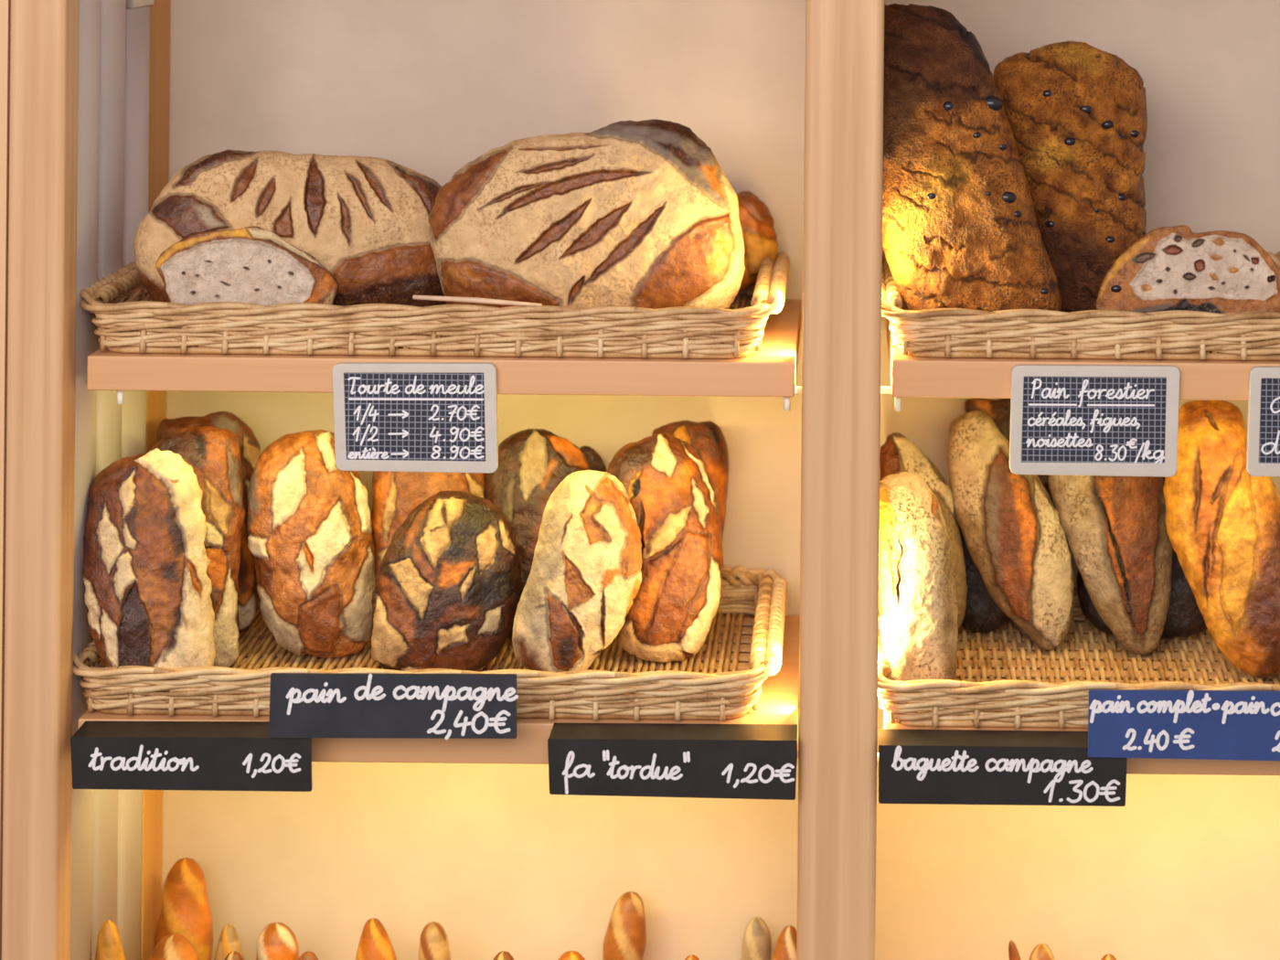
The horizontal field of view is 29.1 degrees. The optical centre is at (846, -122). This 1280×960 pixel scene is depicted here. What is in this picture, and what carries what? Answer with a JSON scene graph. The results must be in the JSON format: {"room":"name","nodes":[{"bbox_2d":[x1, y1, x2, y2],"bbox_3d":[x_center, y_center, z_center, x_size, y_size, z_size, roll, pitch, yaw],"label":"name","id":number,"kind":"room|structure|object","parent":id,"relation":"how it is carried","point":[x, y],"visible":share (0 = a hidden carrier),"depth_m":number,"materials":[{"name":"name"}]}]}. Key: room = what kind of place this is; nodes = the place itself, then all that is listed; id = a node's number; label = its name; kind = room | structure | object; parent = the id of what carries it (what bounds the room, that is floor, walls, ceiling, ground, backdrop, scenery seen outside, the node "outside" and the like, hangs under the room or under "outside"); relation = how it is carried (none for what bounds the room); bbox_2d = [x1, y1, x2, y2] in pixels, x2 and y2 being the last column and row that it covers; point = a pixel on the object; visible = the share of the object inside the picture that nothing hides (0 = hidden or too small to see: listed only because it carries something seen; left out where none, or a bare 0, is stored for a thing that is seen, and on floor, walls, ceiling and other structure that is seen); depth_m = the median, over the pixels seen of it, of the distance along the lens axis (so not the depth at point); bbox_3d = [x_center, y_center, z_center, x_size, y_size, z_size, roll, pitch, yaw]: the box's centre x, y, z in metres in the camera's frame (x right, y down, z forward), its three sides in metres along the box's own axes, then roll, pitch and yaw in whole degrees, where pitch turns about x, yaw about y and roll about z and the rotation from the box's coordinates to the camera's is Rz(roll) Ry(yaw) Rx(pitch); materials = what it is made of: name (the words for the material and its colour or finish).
{"room":"food shop","nodes":[
{"label":"food shop","id":0,"kind":"room"},
{"bbox_2d":[161,0,1279,959],"bbox_3d":[-0.002,0.250,3.135,6.000,2.700,0.100,1,0,0],"label":"wall","id":1,"kind":"structure","parent":0,"point":[1189,869],"depth_m":3.08,"materials":[{"name":"beige paint"}]},
{"bbox_2d":[78,614,799,765],"bbox_3d":[-0.450,0.949,2.882,0.807,0.051,0.404,1,0,0],"label":"shelf","id":2,"kind":"object","parent":1,"relation":"attached to","point":[778,702],"visible":0.19,"depth_m":2.68,"materials":[{"name":"brown wood"}]},
{"bbox_2d":[70,720,312,791],"bbox_3d":[-0.704,0.950,2.654,0.260,0.058,0.050,1,0,0],"label":"price label","id":3,"kind":"object","parent":2,"relation":"attached to","point":[114,755],"visible":1,"depth_m":2.63,"materials":[{"name":"black stone"}]},
{"bbox_2d":[72,565,788,721],"bbox_3d":[-0.472,0.891,2.880,0.798,0.063,0.406,1,0,0],"label":"wicker tray","id":4,"kind":"object","parent":2,"relation":"on","point":[667,692],"visible":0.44,"depth_m":2.69,"materials":[{"name":"beige wicker"}]},
{"bbox_2d":[82,448,215,692],"bbox_3d":[-0.779,0.776,2.739,0.144,0.261,0.106,1,0,-16],"label":"loaf","id":5,"kind":"object","parent":4,"relation":"on","point":[148,588],"visible":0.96,"depth_m":2.72,"materials":[{"name":"brown food"}]},
{"bbox_2d":[149,426,245,667],"bbox_3d":[-0.758,0.775,2.848,0.120,0.263,0.093,1,0,0],"label":"loaf","id":6,"kind":"object","parent":4,"relation":"on","point":[213,453],"visible":0.44,"depth_m":2.84,"materials":[{"name":"brown food"}]},
{"bbox_2d":[156,411,260,633],"bbox_3d":[-0.768,0.778,2.953,0.126,0.257,0.095,1,0,-14],"label":"loaf","id":7,"kind":"object","parent":4,"relation":"on","point":[250,448],"visible":0.18,"depth_m":2.95,"materials":[{"name":"brown food"}]},
{"bbox_2d":[246,429,375,658],"bbox_3d":[-0.629,0.781,2.882,0.156,0.252,0.110,1,0,0],"label":"loaf","id":8,"kind":"object","parent":4,"relation":"on","point":[311,544],"visible":0.98,"depth_m":2.85,"materials":[{"name":"brown food"}]},
{"bbox_2d":[268,672,518,739],"bbox_3d":[-0.485,0.887,2.652,0.267,0.070,0.057,1,0,0],"label":"price label","id":9,"kind":"object","parent":4,"relation":"attached to","point":[303,705],"visible":1,"depth_m":2.62,"materials":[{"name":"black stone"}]},
{"bbox_2d":[370,470,485,576],"bbox_3d":[-0.498,0.786,2.929,0.146,0.245,0.099,1,0,0],"label":"loaf","id":10,"kind":"object","parent":4,"relation":"on","point":[395,494],"visible":0.2,"depth_m":2.91,"materials":[{"name":"orange food"}]},
{"bbox_2d":[370,490,521,671],"bbox_3d":[-0.458,0.809,2.804,0.166,0.201,0.109,1,0,0],"label":"loaf","id":11,"kind":"object","parent":4,"relation":"on","point":[446,592],"visible":0.94,"depth_m":2.78,"materials":[{"name":"brown food"}]},
{"bbox_2d":[483,428,590,640],"bbox_3d":[-0.372,0.788,2.940,0.133,0.242,0.097,1,0,0],"label":"loaf","id":12,"kind":"object","parent":4,"relation":"on","point":[532,463],"visible":0.33,"depth_m":2.93,"materials":[{"name":"brown food"}]},
{"bbox_2d":[512,469,642,684],"bbox_3d":[-0.306,0.797,2.791,0.143,0.228,0.109,1,0,0],"label":"loaf","id":13,"kind":"object","parent":4,"relation":"on","point":[583,581],"visible":0.97,"depth_m":2.76,"materials":[{"name":"beige food"}]},
{"bbox_2d":[579,445,607,472],"bbox_3d":[-0.323,0.809,3.030,0.053,0.203,0.064,1,0,0],"label":"loaf","id":14,"kind":"object","parent":4,"relation":"on","point":[595,461],"visible":0.08,"depth_m":3.05,"materials":[{"name":"brown food"}]},
{"bbox_2d":[607,432,723,662],"bbox_3d":[-0.215,0.786,2.885,0.140,0.251,0.109,1,0,0],"label":"loaf","id":15,"kind":"object","parent":4,"relation":"on","point":[665,480],"visible":0.88,"depth_m":2.85,"materials":[{"name":"brown food"}]},
{"bbox_2d":[651,420,729,536],"bbox_3d":[-0.194,0.790,2.991,0.098,0.244,0.091,1,0,0],"label":"loaf","id":16,"kind":"object","parent":4,"relation":"on","point":[707,438],"visible":0.2,"depth_m":3.00,"materials":[{"name":"brown food"}]},
{"bbox_2d":[547,722,797,799],"bbox_3d":[-0.187,0.956,2.654,0.268,0.064,0.050,1,0,0],"label":"price label","id":17,"kind":"object","parent":2,"relation":"attached to","point":[654,760],"visible":1,"depth_m":2.63,"materials":[{"name":"black stone"}]},
{"bbox_2d":[86,298,801,410],"bbox_3d":[-0.446,0.553,2.882,0.794,0.055,0.404,1,0,0],"label":"shelf","id":18,"kind":"object","parent":1,"relation":"attached to","point":[771,371],"visible":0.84,"depth_m":2.68,"materials":[{"name":"brown wood"}]},
{"bbox_2d":[332,362,498,473],"bbox_3d":[-0.471,0.588,2.675,0.181,0.119,0.010,1,0,0],"label":"price slate","id":19,"kind":"object","parent":18,"relation":"attached to","point":[432,417],"visible":1,"depth_m":2.67,"materials":[{"name":"black stone"}]},
{"bbox_2d":[79,252,789,358],"bbox_3d":[-0.463,0.492,2.880,0.787,0.066,0.406,1,0,0],"label":"wicker tray","id":20,"kind":"object","parent":18,"relation":"on","point":[148,325],"visible":0.59,"depth_m":2.69,"materials":[{"name":"beige wicker"}]},
{"bbox_2d":[155,225,338,331],"bbox_3d":[-0.671,0.450,2.745,0.199,0.120,0.048,1,0,-13],"label":"loaf","id":21,"kind":"object","parent":20,"relation":"on","point":[252,264],"visible":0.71,"depth_m":2.73,"materials":[{"name":"white food"}]},
{"bbox_2d":[133,149,446,307],"bbox_3d":[-0.625,0.411,2.825,0.381,0.198,0.114,1,0,-11],"label":"round loaf","id":22,"kind":"object","parent":20,"relation":"on","point":[365,219],"visible":0.64,"depth_m":2.79,"materials":[{"name":"beige food"}]},
{"bbox_2d":[412,295,541,306],"bbox_3d":[-0.406,0.465,2.693,0.144,0.010,0.006,1,0,6],"label":"stick","id":23,"kind":"object","parent":20,"relation":"on","point":[476,300],"visible":1,"depth_m":2.69,"materials":[{"name":"beige wood"}]},
{"bbox_2d":[428,118,745,320],"bbox_3d":[-0.295,0.395,2.799,0.358,0.237,0.116,1,0,-9],"label":"round loaf","id":24,"kind":"object","parent":20,"relation":"on","point":[645,214],"visible":0.86,"depth_m":2.76,"materials":[{"name":"beige food"}]},
{"bbox_2d":[736,191,778,291],"bbox_3d":[-0.130,0.451,3.018,0.091,0.130,0.066,1,0,0],"label":"bread","id":25,"kind":"object","parent":20,"relation":"on","point":[759,234],"visible":0.44,"depth_m":3.00,"materials":[{"name":"brown food"}]},
{"bbox_2d":[876,620,1279,775],"bbox_3d":[0.425,0.962,2.882,0.790,0.051,0.404,1,0,0],"label":"shelf","id":26,"kind":"object","parent":1,"relation":"attached to","point":[1134,765],"visible":0.17,"depth_m":2.68,"materials":[{"name":"brown wood"}]},
{"bbox_2d":[878,728,1127,806],"bbox_3d":[0.168,0.963,2.654,0.267,0.064,0.050,1,0,0],"label":"price label","id":27,"kind":"object","parent":26,"relation":"attached to","point":[916,766],"visible":1,"depth_m":2.63,"materials":[{"name":"black stone"}]},
{"bbox_2d":[877,575,1279,728],"bbox_3d":[0.419,0.905,2.880,0.814,0.061,0.406,1,0,0],"label":"wicker tray","id":28,"kind":"object","parent":26,"relation":"on","point":[987,700],"visible":0.41,"depth_m":2.83,"materials":[{"name":"beige wicker"}]},
{"bbox_2d":[878,471,958,681],"bbox_3d":[0.079,0.801,2.780,0.093,0.237,0.107,1,0,-3],"label":"loaf","id":29,"kind":"object","parent":28,"relation":"on","point":[918,605],"visible":0.88,"depth_m":2.75,"materials":[{"name":"beige food"}]},
{"bbox_2d":[879,432,967,629],"bbox_3d":[0.092,0.798,2.962,0.108,0.243,0.099,1,0,0],"label":"loaf","id":30,"kind":"object","parent":28,"relation":"on","point":[898,454],"visible":0.33,"depth_m":2.96,"materials":[{"name":"beige food"}]},
{"bbox_2d":[954,516,1010,632],"bbox_3d":[0.164,0.850,3.010,0.090,0.141,0.057,1,0,0],"label":"loaf","id":31,"kind":"object","parent":28,"relation":"on","point":[982,614],"visible":0.29,"depth_m":2.98,"materials":[{"name":"brown food"}]},
{"bbox_2d":[946,410,1073,650],"bbox_3d":[0.195,0.786,2.957,0.164,0.269,0.088,1,0,23],"label":"loaf","id":32,"kind":"object","parent":28,"relation":"on","point":[1014,535],"visible":0.96,"depth_m":2.93,"materials":[{"name":"food"}]},
{"bbox_2d":[964,397,1055,627],"bbox_3d":[0.204,0.784,3.026,0.116,0.271,0.086,1,0,0],"label":"loaf","id":33,"kind":"object","parent":28,"relation":"on","point":[998,410],"visible":0.04,"depth_m":3.05,"materials":[{"name":"brown food"}]},
{"bbox_2d":[1047,474,1173,654],"bbox_3d":[0.318,0.791,2.955,0.154,0.262,0.097,1,0,28],"label":"loaf","id":34,"kind":"object","parent":28,"relation":"on","point":[1114,528],"visible":0.8,"depth_m":2.92,"materials":[{"name":"brown food"}]},
{"bbox_2d":[1076,477,1207,639],"bbox_3d":[0.373,0.822,2.997,0.184,0.200,0.090,1,0,0],"label":"loaf","id":35,"kind":"object","parent":28,"relation":"on","point":[1184,617],"visible":0.12,"depth_m":2.96,"materials":[{"name":"brown food"}]},
{"bbox_2d":[1088,689,1279,760],"bbox_3d":[0.420,0.908,2.652,0.323,0.077,0.057,1,0,0],"label":"price label","id":36,"kind":"object","parent":28,"relation":"attached to","point":[1241,725],"visible":1,"depth_m":2.62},
{"bbox_2d":[1162,400,1279,677],"bbox_3d":[0.459,0.770,2.866,0.187,0.305,0.114,1,0,37],"label":"loaf","id":37,"kind":"object","parent":28,"relation":"on","point":[1222,520],"visible":0.91,"depth_m":2.83,"materials":[{"name":"orange food"}]},
{"bbox_2d":[880,317,1279,411],"bbox_3d":[0.429,0.560,2.882,0.782,0.058,0.404,1,0,0],"label":"shelf","id":38,"kind":"object","parent":1,"relation":"attached to","point":[911,376],"visible":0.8,"depth_m":2.68,"materials":[{"name":"brown wood"}]},
{"bbox_2d":[881,250,1279,361],"bbox_3d":[0.426,0.498,2.880,0.801,0.063,0.406,1,0,0],"label":"wicker tray","id":39,"kind":"object","parent":38,"relation":"on","point":[938,332],"visible":0.6,"depth_m":2.69,"materials":[{"name":"beige wicker"}]},
{"bbox_2d":[882,3,1061,311],"bbox_3d":[0.128,0.327,2.787,0.235,0.374,0.107,1,0,0],"label":"bread","id":40,"kind":"object","parent":39,"relation":"in","point":[960,229],"visible":0.84,"depth_m":2.75,"materials":[{"name":"brown food"}]},
{"bbox_2d":[993,41,1147,312],"bbox_3d":[0.262,0.353,2.866,0.180,0.324,0.100,1,0,0],"label":"bread","id":41,"kind":"object","parent":39,"relation":"on","point":[1076,112],"visible":0.73,"depth_m":2.83,"materials":[{"name":"brown food"}]},
{"bbox_2d":[1095,224,1279,324],"bbox_3d":[0.391,0.455,2.778,0.215,0.123,0.052,1,0,7],"label":"bread","id":42,"kind":"object","parent":39,"relation":"on","point":[1174,268],"visible":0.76,"depth_m":2.76,"materials":[{"name":"white food"}]},
{"bbox_2d":[1009,363,1180,477],"bbox_3d":[0.270,0.591,2.675,0.185,0.120,0.010,1,0,0],"label":"price slate","id":43,"kind":"object","parent":38,"relation":"attached to","point":[1066,420],"visible":1,"depth_m":2.67,"materials":[{"name":"black stone"}]},
{"bbox_2d":[1246,365,1279,476],"bbox_3d":[0.530,0.593,2.675,0.186,0.120,0.010,1,0,0],"label":"price slate","id":44,"kind":"object","parent":38,"relation":"attached to","point":[1263,452],"visible":1,"depth_m":2.67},
{"bbox_3d":[-0.016,1.625,1.380,6.000,0.050,3.800,1,0,0],"label":"floor","id":45,"kind":"structure","parent":0,"visible":0},
{"bbox_2d":[0,0,10,959],"bbox_3d":[-0.966,0.341,2.868,0.114,2.500,0.435,1,0,0],"label":"board","id":46,"kind":"object","parent":45,"relation":"on","point":[5,5],"visible":0.02,"depth_m":2.65,"materials":[{"name":"brown wood"}]},
{"bbox_2d":[1,0,79,959],"bbox_3d":[-0.876,0.342,2.674,0.061,2.500,0.057,1,0,0],"label":"wooden post","id":47,"kind":"object","parent":45,"relation":"on","point":[44,34],"visible":1,"depth_m":2.65,"materials":[{"name":"brown wood"}]},
{"bbox_2d":[70,0,153,959],"bbox_3d":[-0.857,0.342,2.851,0.023,2.500,0.302,1,0,0],"label":"panel","id":48,"kind":"object","parent":45,"relation":"on","point":[114,35],"visible":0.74,"depth_m":2.81,"materials":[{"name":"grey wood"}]},
{"bbox_2d":[140,0,170,959],"bbox_3d":[-0.870,0.342,3.042,0.034,2.500,0.085,1,0,0],"label":"batten","id":49,"kind":"object","parent":45,"relation":"on","point":[159,93],"visible":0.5,"depth_m":3.03,"materials":[{"name":"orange wood"}]},
{"bbox_2d":[796,0,884,959],"bbox_3d":[-0.004,0.350,2.674,0.085,2.500,0.057,1,0,0],"label":"wooden post","id":50,"kind":"object","parent":45,"relation":"on","point":[843,163],"visible":1,"depth_m":2.65,"materials":[{"name":"brown wood"}]},
{"bbox_3d":[0.008,1.555,2.882,1.753,0.030,0.404,1,0,0],"label":"board","id":51,"kind":"object","parent":45,"relation":"on","visible":0},
{"bbox_2d":[95,919,125,959],"bbox_3d":[-0.831,1.357,2.775,0.054,0.350,0.043,1,0,0],"label":"baguette","id":52,"kind":"object","parent":51,"relation":"on","point":[109,942],"visible":1,"depth_m":2.77,"materials":[{"name":"brown food"}]},
{"bbox_2d":[147,933,197,959],"bbox_3d":[-0.797,1.387,2.872,0.074,0.291,0.068,1,0,0],"label":"baguette","id":53,"kind":"object","parent":51,"relation":"on","point":[175,946],"visible":1,"depth_m":2.87,"materials":[{"name":"brown food"}]},
{"bbox_2d":[154,857,213,959],"bbox_3d":[-0.813,1.368,3.000,0.072,0.329,0.070,1,0,0],"label":"baguette","id":54,"kind":"object","parent":51,"relation":"on","point":[186,911],"visible":0.86,"depth_m":2.99,"materials":[{"name":"brown food"}]},
{"bbox_2d":[213,923,245,959],"bbox_3d":[-0.749,1.404,2.983,0.045,0.258,0.040,1,0,0],"label":"baguette","id":55,"kind":"object","parent":51,"relation":"on","point":[229,941],"visible":0.92,"depth_m":2.98,"materials":[{"name":"beige food"}]},
{"bbox_2d":[224,950,243,959],"bbox_3d":[-0.716,1.393,2.853,0.041,0.281,0.041,1,0,0],"label":"baguette","id":56,"kind":"object","parent":51,"relation":"on","point":[232,955],"visible":1,"depth_m":2.86,"materials":[{"name":"brown food"}]},
{"bbox_2d":[256,922,298,959],"bbox_3d":[-0.685,1.400,2.963,0.067,0.268,0.056,1,0,36],"label":"baguette","id":57,"kind":"object","parent":51,"relation":"on","point":[277,941],"visible":0.99,"depth_m":2.96,"materials":[{"name":"brown food"}]},
{"bbox_2d":[298,950,318,959],"bbox_3d":[-0.628,1.391,2.844,0.044,0.287,0.043,1,0,0],"label":"baguette","id":58,"kind":"object","parent":51,"relation":"on","point":[306,955],"visible":1,"depth_m":2.85,"materials":[{"name":"brown food"}]},
{"bbox_2d":[355,917,396,959],"bbox_3d":[-0.564,1.399,2.973,0.066,0.270,0.048,1,0,13],"label":"baguette","id":59,"kind":"object","parent":51,"relation":"on","point":[375,944],"visible":1,"depth_m":2.97,"materials":[{"name":"brown food"}]},
{"bbox_2d":[418,921,450,959],"bbox_3d":[-0.497,1.402,2.973,0.052,0.266,0.042,1,0,35],"label":"baguette","id":60,"kind":"object","parent":51,"relation":"on","point":[433,941],"visible":1,"depth_m":2.97,"materials":[{"name":"food"}]},
{"bbox_2d":[493,950,513,959],"bbox_3d":[-0.407,1.403,2.893,0.043,0.267,0.042,1,0,0],"label":"baguette","id":61,"kind":"object","parent":51,"relation":"on","point":[501,955],"visible":1,"depth_m":2.90,"materials":[{"name":"brown food"}]},
{"bbox_2d":[558,950,585,959],"bbox_3d":[-0.327,1.403,2.893,0.060,0.268,0.056,1,0,0],"label":"baguette","id":62,"kind":"object","parent":51,"relation":"on","point":[569,954],"visible":1,"depth_m":2.90,"materials":[{"name":"orange food"}]},
{"bbox_2d":[602,891,646,959],"bbox_3d":[-0.283,1.395,3.026,0.069,0.285,0.049,1,0,-19],"label":"baguette","id":63,"kind":"object","parent":51,"relation":"on","point":[625,935],"visible":1,"depth_m":3.01,"materials":[{"name":"brown food"}]},
{"bbox_2d":[684,954,699,959],"bbox_3d":[-0.183,1.402,2.873,0.039,0.274,0.040,1,0,0],"label":"baguette","id":64,"kind":"object","parent":51,"relation":"on","point":[689,957],"visible":1,"depth_m":2.88,"materials":[{"name":"brown food"}]},
{"bbox_2d":[741,917,771,959],"bbox_3d":[-0.112,1.412,3.026,0.043,0.255,0.040,1,0,0],"label":"baguette","id":65,"kind":"object","parent":51,"relation":"on","point":[756,944],"visible":1,"depth_m":3.02,"materials":[{"name":"beige food"}]},
{"bbox_2d":[772,925,796,959],"bbox_3d":[-0.077,1.413,3.005,0.045,0.253,0.039,1,0,0],"label":"baguette","id":66,"kind":"object","parent":51,"relation":"on","point":[785,948],"visible":0.73,"depth_m":3.00,"materials":[{"name":"brown food"}]},
{"bbox_2d":[1008,939,1020,959],"bbox_3d":[0.224,1.417,2.976,0.057,0.251,0.019,1,0,9],"label":"baguette","id":67,"kind":"object","parent":51,"relation":"on","point":[1013,953],"visible":1,"depth_m":2.98,"materials":[{"name":"brown food"}]},
{"bbox_2d":[1029,943,1054,959],"bbox_3d":[0.228,1.410,2.934,0.045,0.264,0.039,1,0,0],"label":"baguette","id":68,"kind":"object","parent":51,"relation":"on","point":[1040,952],"visible":1,"depth_m":2.93,"materials":[{"name":"brown food"}]},
{"bbox_2d":[1100,953,1116,959],"bbox_3d":[0.311,1.412,2.914,0.041,0.262,0.039,1,0,0],"label":"baguette","id":69,"kind":"object","parent":51,"relation":"on","point":[1108,956],"visible":1,"depth_m":2.92,"materials":[{"name":"brown food"}]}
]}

